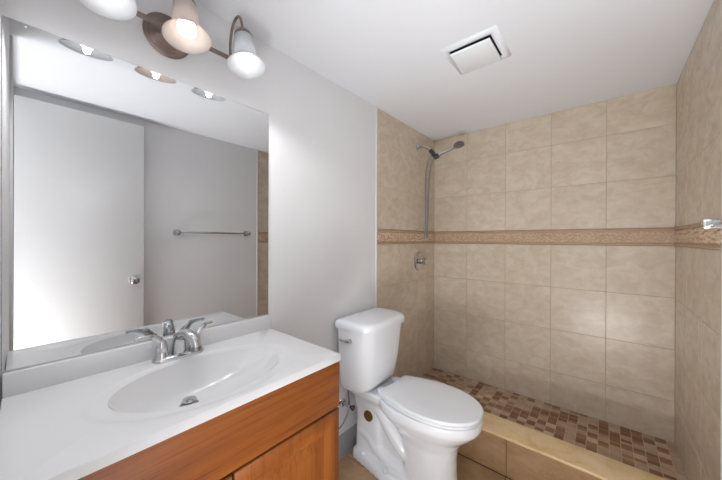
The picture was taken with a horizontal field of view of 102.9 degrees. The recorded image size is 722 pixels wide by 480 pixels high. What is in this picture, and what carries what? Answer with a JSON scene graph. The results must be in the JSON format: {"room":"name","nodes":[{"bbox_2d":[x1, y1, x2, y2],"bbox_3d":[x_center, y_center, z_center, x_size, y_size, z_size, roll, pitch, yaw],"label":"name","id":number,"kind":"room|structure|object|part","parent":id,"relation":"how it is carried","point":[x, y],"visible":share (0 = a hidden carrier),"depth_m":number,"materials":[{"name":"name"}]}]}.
{"room":"bathroom","nodes":[
{"label":"bathroom","id":0,"kind":"room"},
{"bbox_2d":[0,0,0,262],"bbox_3d":[-0.403,0.196,0.227,1.529,2.274,0.100,0,0,40],"label":"wall","id":1,"kind":"structure","parent":0,"point":[0,0],"depth_m":0.76,"materials":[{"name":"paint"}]},
{"bbox_2d":[0,0,434,435],"bbox_3d":[-0.195,0.210,1.704,0.091,2.324,2.618,0,0,40],"label":"wall","id":2,"kind":"structure","parent":0,"point":[322,175],"depth_m":1.61,"materials":[{"name":"paint"}]},
{"bbox_2d":[2,15,268,372],"bbox_3d":[-0.693,-0.121,1.060,0.004,0.943,0.787,0,0,40],"label":"wall mirror","id":3,"kind":"object","parent":2,"relation":"attached to","point":[135,198],"visible":1,"depth_m":0.94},
{"bbox_2d":[2,315,270,398],"bbox_3d":[-0.685,0.386,1.056,0.019,0.068,0.792,0,0,40],"label":"backsplash","id":4,"kind":"structure","parent":2,"relation":"attached to","point":[16,382],"depth_m":0.89,"materials":[{"name":"stone"}]},
{"bbox_2d":[79,0,265,78],"bbox_3d":[-0.606,-0.768,0.973,0.244,0.243,0.546,0,0,40],"label":"vanity light","id":5,"kind":"object","parent":2,"relation":"attached to","point":[177,36],"visible":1,"depth_m":0.99,"materials":[{"name":"white glass"}]},
{"bbox_3d":[-0.697,-0.721,0.784,0.137,0.150,0.140,0,0,40],"label":"lamp shade","id":6,"kind":"part","parent":5,"relation":"part of","materials":[{"name":"white glass"}]},
{"bbox_3d":[-0.685,-0.739,1.030,0.051,0.150,0.150,0,0,40],"label":"plate","id":7,"kind":"part","parent":5,"relation":"part of","materials":[{"name":"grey metal"}]},
{"bbox_3d":[-0.566,-0.721,0.939,0.137,0.150,0.140,0,0,40],"label":"lamp shade","id":8,"kind":"part","parent":5,"relation":"part of","materials":[{"name":"white glass"}]},
{"bbox_3d":[-0.571,-0.707,0.944,0.057,0.081,0.057,0,0,40],"label":"bulb","id":9,"kind":"part","parent":5,"relation":"part of","materials":[{"name":"white glass"}]},
{"bbox_3d":[-0.496,-0.813,1.147,0.114,0.152,0.010,0,0,40],"label":"arm","id":10,"kind":"part","parent":5,"relation":"part of","materials":[{"name":"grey metal"}]},
{"bbox_2d":[234,27,252,37],"bbox_3d":[-0.453,-0.778,1.109,0.067,0.083,0.067,0,0,40],"label":"socket","id":11,"kind":"object","parent":5,"relation":"attached to","point":[241,32],"depth_m":1.08,"materials":[{"name":"brown metal"}]},
{"bbox_3d":[-0.434,-0.721,1.094,0.137,0.150,0.140,0,0,40],"label":"lamp shade","id":12,"kind":"part","parent":5,"relation":"part of","materials":[{"name":"white glass"}]},
{"bbox_3d":[-0.440,-0.707,1.098,0.057,0.081,0.057,0,0,40],"label":"bulb","id":13,"kind":"part","parent":5,"relation":"part of","materials":[{"name":"white glass"}]},
{"bbox_2d":[339,389,354,428],"bbox_3d":[-0.109,0.981,1.683,0.092,0.223,0.145,0,0,40],"label":"water supply valve","id":14,"kind":"object","parent":2,"relation":"attached to","point":[342,402],"visible":0.94,"depth_m":1.70,"materials":[{"name":"silver metal"}]},
{"bbox_2d":[339,423,356,460],"bbox_3d":[-0.166,1.244,1.675,0.020,0.135,0.834,0,0,40],"label":"baseboard","id":15,"kind":"structure","parent":2,"relation":"attached to","point":[347,440],"depth_m":1.77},
{"bbox_2d":[375,107,377,307],"bbox_3d":[0.106,0.195,2.001,0.008,2.234,0.012,0,0,40],"label":"trim","id":16,"kind":"structure","parent":2,"relation":"attached to","point":[376,107],"depth_m":2.00,"materials":[{"name":"white paint"}]},
{"bbox_2d":[414,252,427,270],"bbox_3d":[0.520,0.180,2.429,0.080,0.162,0.162,0,0,40],"label":"shower valve","id":17,"kind":"object","parent":2,"relation":"attached to","point":[419,261],"visible":1,"depth_m":2.42,"materials":[{"name":"silver metal"}]},
{"bbox_3d":[0.525,0.180,2.425,0.069,0.055,0.058,0,0,40],"label":"knob","id":18,"kind":"part","parent":17,"relation":"part of","materials":[{"name":"silver metal"}]},
{"bbox_2d":[416,141,464,237],"bbox_3d":[0.640,-0.412,2.332,0.388,0.799,0.089,0,0,38],"label":"shower","id":19,"kind":"object","parent":2,"relation":"attached to","point":[458,144],"visible":1,"depth_m":2.37,"materials":[{"name":"silver metal"}]},
{"bbox_3d":[0.673,-0.703,2.300,0.169,0.084,0.029,0,0,34],"label":"handle","id":20,"kind":"part","parent":19,"relation":"part of","materials":[{"name":"silver metal"}]},
{"bbox_2d":[339,450,511,479],"bbox_3d":[-0.687,1.343,-0.101,1.649,0.060,4.557,0,0,40],"label":"floor","id":21,"kind":"structure","parent":0,"point":[350,468],"depth_m":1.63,"materials":[{"name":"beige tile"}]},
{"bbox_2d":[78,361,338,479],"bbox_3d":[-0.514,0.876,0.910,0.470,0.872,0.789,0,0,40],"label":"vanity cabinet","id":22,"kind":"object","parent":21,"relation":"on","point":[291,431],"visible":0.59,"depth_m":0.82,"materials":[{"name":"brown wood"}]},
{"bbox_2d":[0,315,340,479],"bbox_3d":[-0.510,0.439,0.908,0.478,0.173,0.792,0,0,40],"label":"sink","id":23,"kind":"object","parent":22,"relation":"in","point":[74,418],"visible":0.97,"depth_m":0.80,"materials":[{"name":"ceramic"}]},
{"bbox_2d":[134,321,212,363],"bbox_3d":[-0.625,0.362,1.001,0.134,0.103,0.251,0,0,40],"label":"faucet","id":24,"kind":"object","parent":23,"relation":"on","point":[179,350],"visible":1,"depth_m":0.99,"materials":[{"name":"silver metal"}]},
{"bbox_3d":[-0.702,0.344,0.962,0.022,0.059,0.092,0,0,38],"label":"lever","id":25,"kind":"part","parent":24,"relation":"part of","materials":[{"name":"silver metal"}]},
{"bbox_3d":[-0.683,0.374,0.986,0.047,0.063,0.047,0,0,40],"label":"handle","id":26,"kind":"part","parent":24,"relation":"part of","materials":[{"name":"silver metal"}]},
{"bbox_3d":[-0.648,0.407,1.027,0.054,0.014,0.162,0,0,40],"label":"plate","id":27,"kind":"part","parent":24,"relation":"part of","materials":[{"name":"silver metal"}]},
{"bbox_3d":[-0.618,0.360,1.010,0.134,0.099,0.050,0,0,30],"label":"spout","id":28,"kind":"part","parent":24,"relation":"part of","materials":[{"name":"silver metal"}]},
{"bbox_3d":[-0.599,0.344,1.090,0.025,0.059,0.085,0,0,30],"label":"lever","id":29,"kind":"part","parent":24,"relation":"part of","materials":[{"name":"silver metal"}]},
{"bbox_3d":[-0.471,0.913,0.613,0.019,0.590,0.388,0,0,40],"label":"door","id":30,"kind":"part","parent":22,"relation":"part of","materials":[{"name":"brown wood"}]},
{"bbox_3d":[-0.214,0.913,0.915,0.019,0.590,0.392,0,0,40],"label":"door","id":31,"kind":"part","parent":22,"relation":"part of","materials":[{"name":"brown wood"}]},
{"bbox_2d":[335,308,483,479],"bbox_3d":[0.263,0.885,1.584,0.770,0.856,0.452,0,0,40],"label":"toilet","id":32,"kind":"object","parent":21,"relation":"on","point":[409,427],"visible":1,"depth_m":1.57,"materials":[{"name":"white ceramic"}]},
{"bbox_3d":[-0.091,0.560,1.601,0.086,0.026,0.026,0,0,29],"label":"flush lever","id":33,"kind":"part","parent":32,"relation":"part of","materials":[{"name":"silver metal"}]},
{"bbox_3d":[0.072,0.681,1.742,0.238,0.366,0.400,0,0,40],"label":"tank","id":34,"kind":"part","parent":32,"relation":"part of","materials":[{"name":"white ceramic"}]},
{"bbox_3d":[0.074,0.480,1.740,0.263,0.047,0.424,0,0,40],"label":"tank lid","id":35,"kind":"part","parent":32,"relation":"part of","materials":[{"name":"white ceramic"}]},
{"bbox_3d":[0.290,1.092,1.600,0.728,0.442,0.380,0,0,40],"label":"bowl","id":36,"kind":"part","parent":32,"relation":"part of","materials":[{"name":"white ceramic"}]},
{"bbox_3d":[0.380,0.862,1.526,0.495,0.016,0.364,0,0,40],"label":"seat","id":37,"kind":"part","parent":32,"relation":"part of","materials":[{"name":"white plastic"}]},
{"bbox_3d":[0.380,0.841,1.526,0.507,0.022,0.370,0,0,40],"label":"seat","id":38,"kind":"part","parent":32,"relation":"part of","materials":[{"name":"white plastic"}]},
{"bbox_2d":[458,411,666,479],"bbox_3d":[0.833,1.203,1.684,1.529,0.223,0.178,0,0,40],"label":"shower curb","id":39,"kind":"object","parent":21,"relation":"on","point":[515,451],"visible":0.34,"depth_m":1.53,"materials":[{"name":"beige tile"}]},
{"bbox_2d":[194,0,713,140],"bbox_3d":[-0.420,-0.951,0.201,1.689,0.060,5.360,0,0,40],"label":"ceiling","id":40,"kind":"structure","parent":0,"point":[566,54],"depth_m":1.38,"materials":[{"name":"paint"}]},
{"bbox_2d":[440,25,510,74],"bbox_3d":[0.563,-0.905,1.411,0.258,0.030,0.262,0,0,40],"label":"exhaust fan","id":41,"kind":"object","parent":40,"relation":"attached to","point":[486,47],"visible":1,"depth_m":1.37,"materials":[{"name":"white plastic"}]},
{"bbox_3d":[0.565,-0.903,1.410,0.182,0.027,0.194,0,0,40],"label":"panel","id":42,"kind":"part","parent":41,"relation":"part of","materials":[{"name":"white plastic"}]},
{"bbox_2d":[420,368,686,479],"bbox_3d":[1.024,1.282,1.909,1.529,0.186,0.724,0,0,40],"label":"floor","id":43,"kind":"structure","parent":0,"point":[659,457],"depth_m":1.82,"materials":[{"name":"tile"}]},
{"bbox_2d":[434,84,675,442],"bbox_3d":[1.281,0.208,2.206,1.669,2.314,0.081,0,0,40],"label":"wall","id":44,"kind":"structure","parent":0,"point":[555,250],"depth_m":2.02,"materials":[{"name":"beige tile"}]},
{"bbox_2d":[673,0,721,479],"bbox_3d":[1.573,0.210,1.325,0.081,2.314,0.918,0,0,40],"label":"wall","id":45,"kind":"structure","parent":0,"point":[699,83],"depth_m":1.25,"materials":[{"name":"beige tile"}]},
{"bbox_2d":[720,237,721,479],"bbox_3d":[1.249,0.200,0.992,0.008,2.234,0.012,0,0,40],"label":"trim","id":46,"kind":"structure","parent":45,"relation":"attached to","point":[721,237],"depth_m":0.99,"materials":[{"name":"white paint"}]},
{"bbox_3d":[-0.132,0.214,-0.696,0.080,2.324,4.370,0,0,40],"label":"wall","id":47,"kind":"structure","parent":0,"visible":0},
{"bbox_2d":[701,218,721,227],"bbox_3d":[0.947,-0.053,0.688,0.072,0.048,0.657,0,0,40],"label":"towel bar","id":48,"kind":"object","parent":47,"relation":"attached to","point":[705,223],"visible":1,"depth_m":0.91,"materials":[{"name":"silver metal"}]},
{"bbox_3d":[0.928,-0.053,0.704,0.012,0.016,0.615,0,0,40],"label":"rod","id":49,"kind":"part","parent":48,"relation":"part of","materials":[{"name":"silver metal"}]}
]}

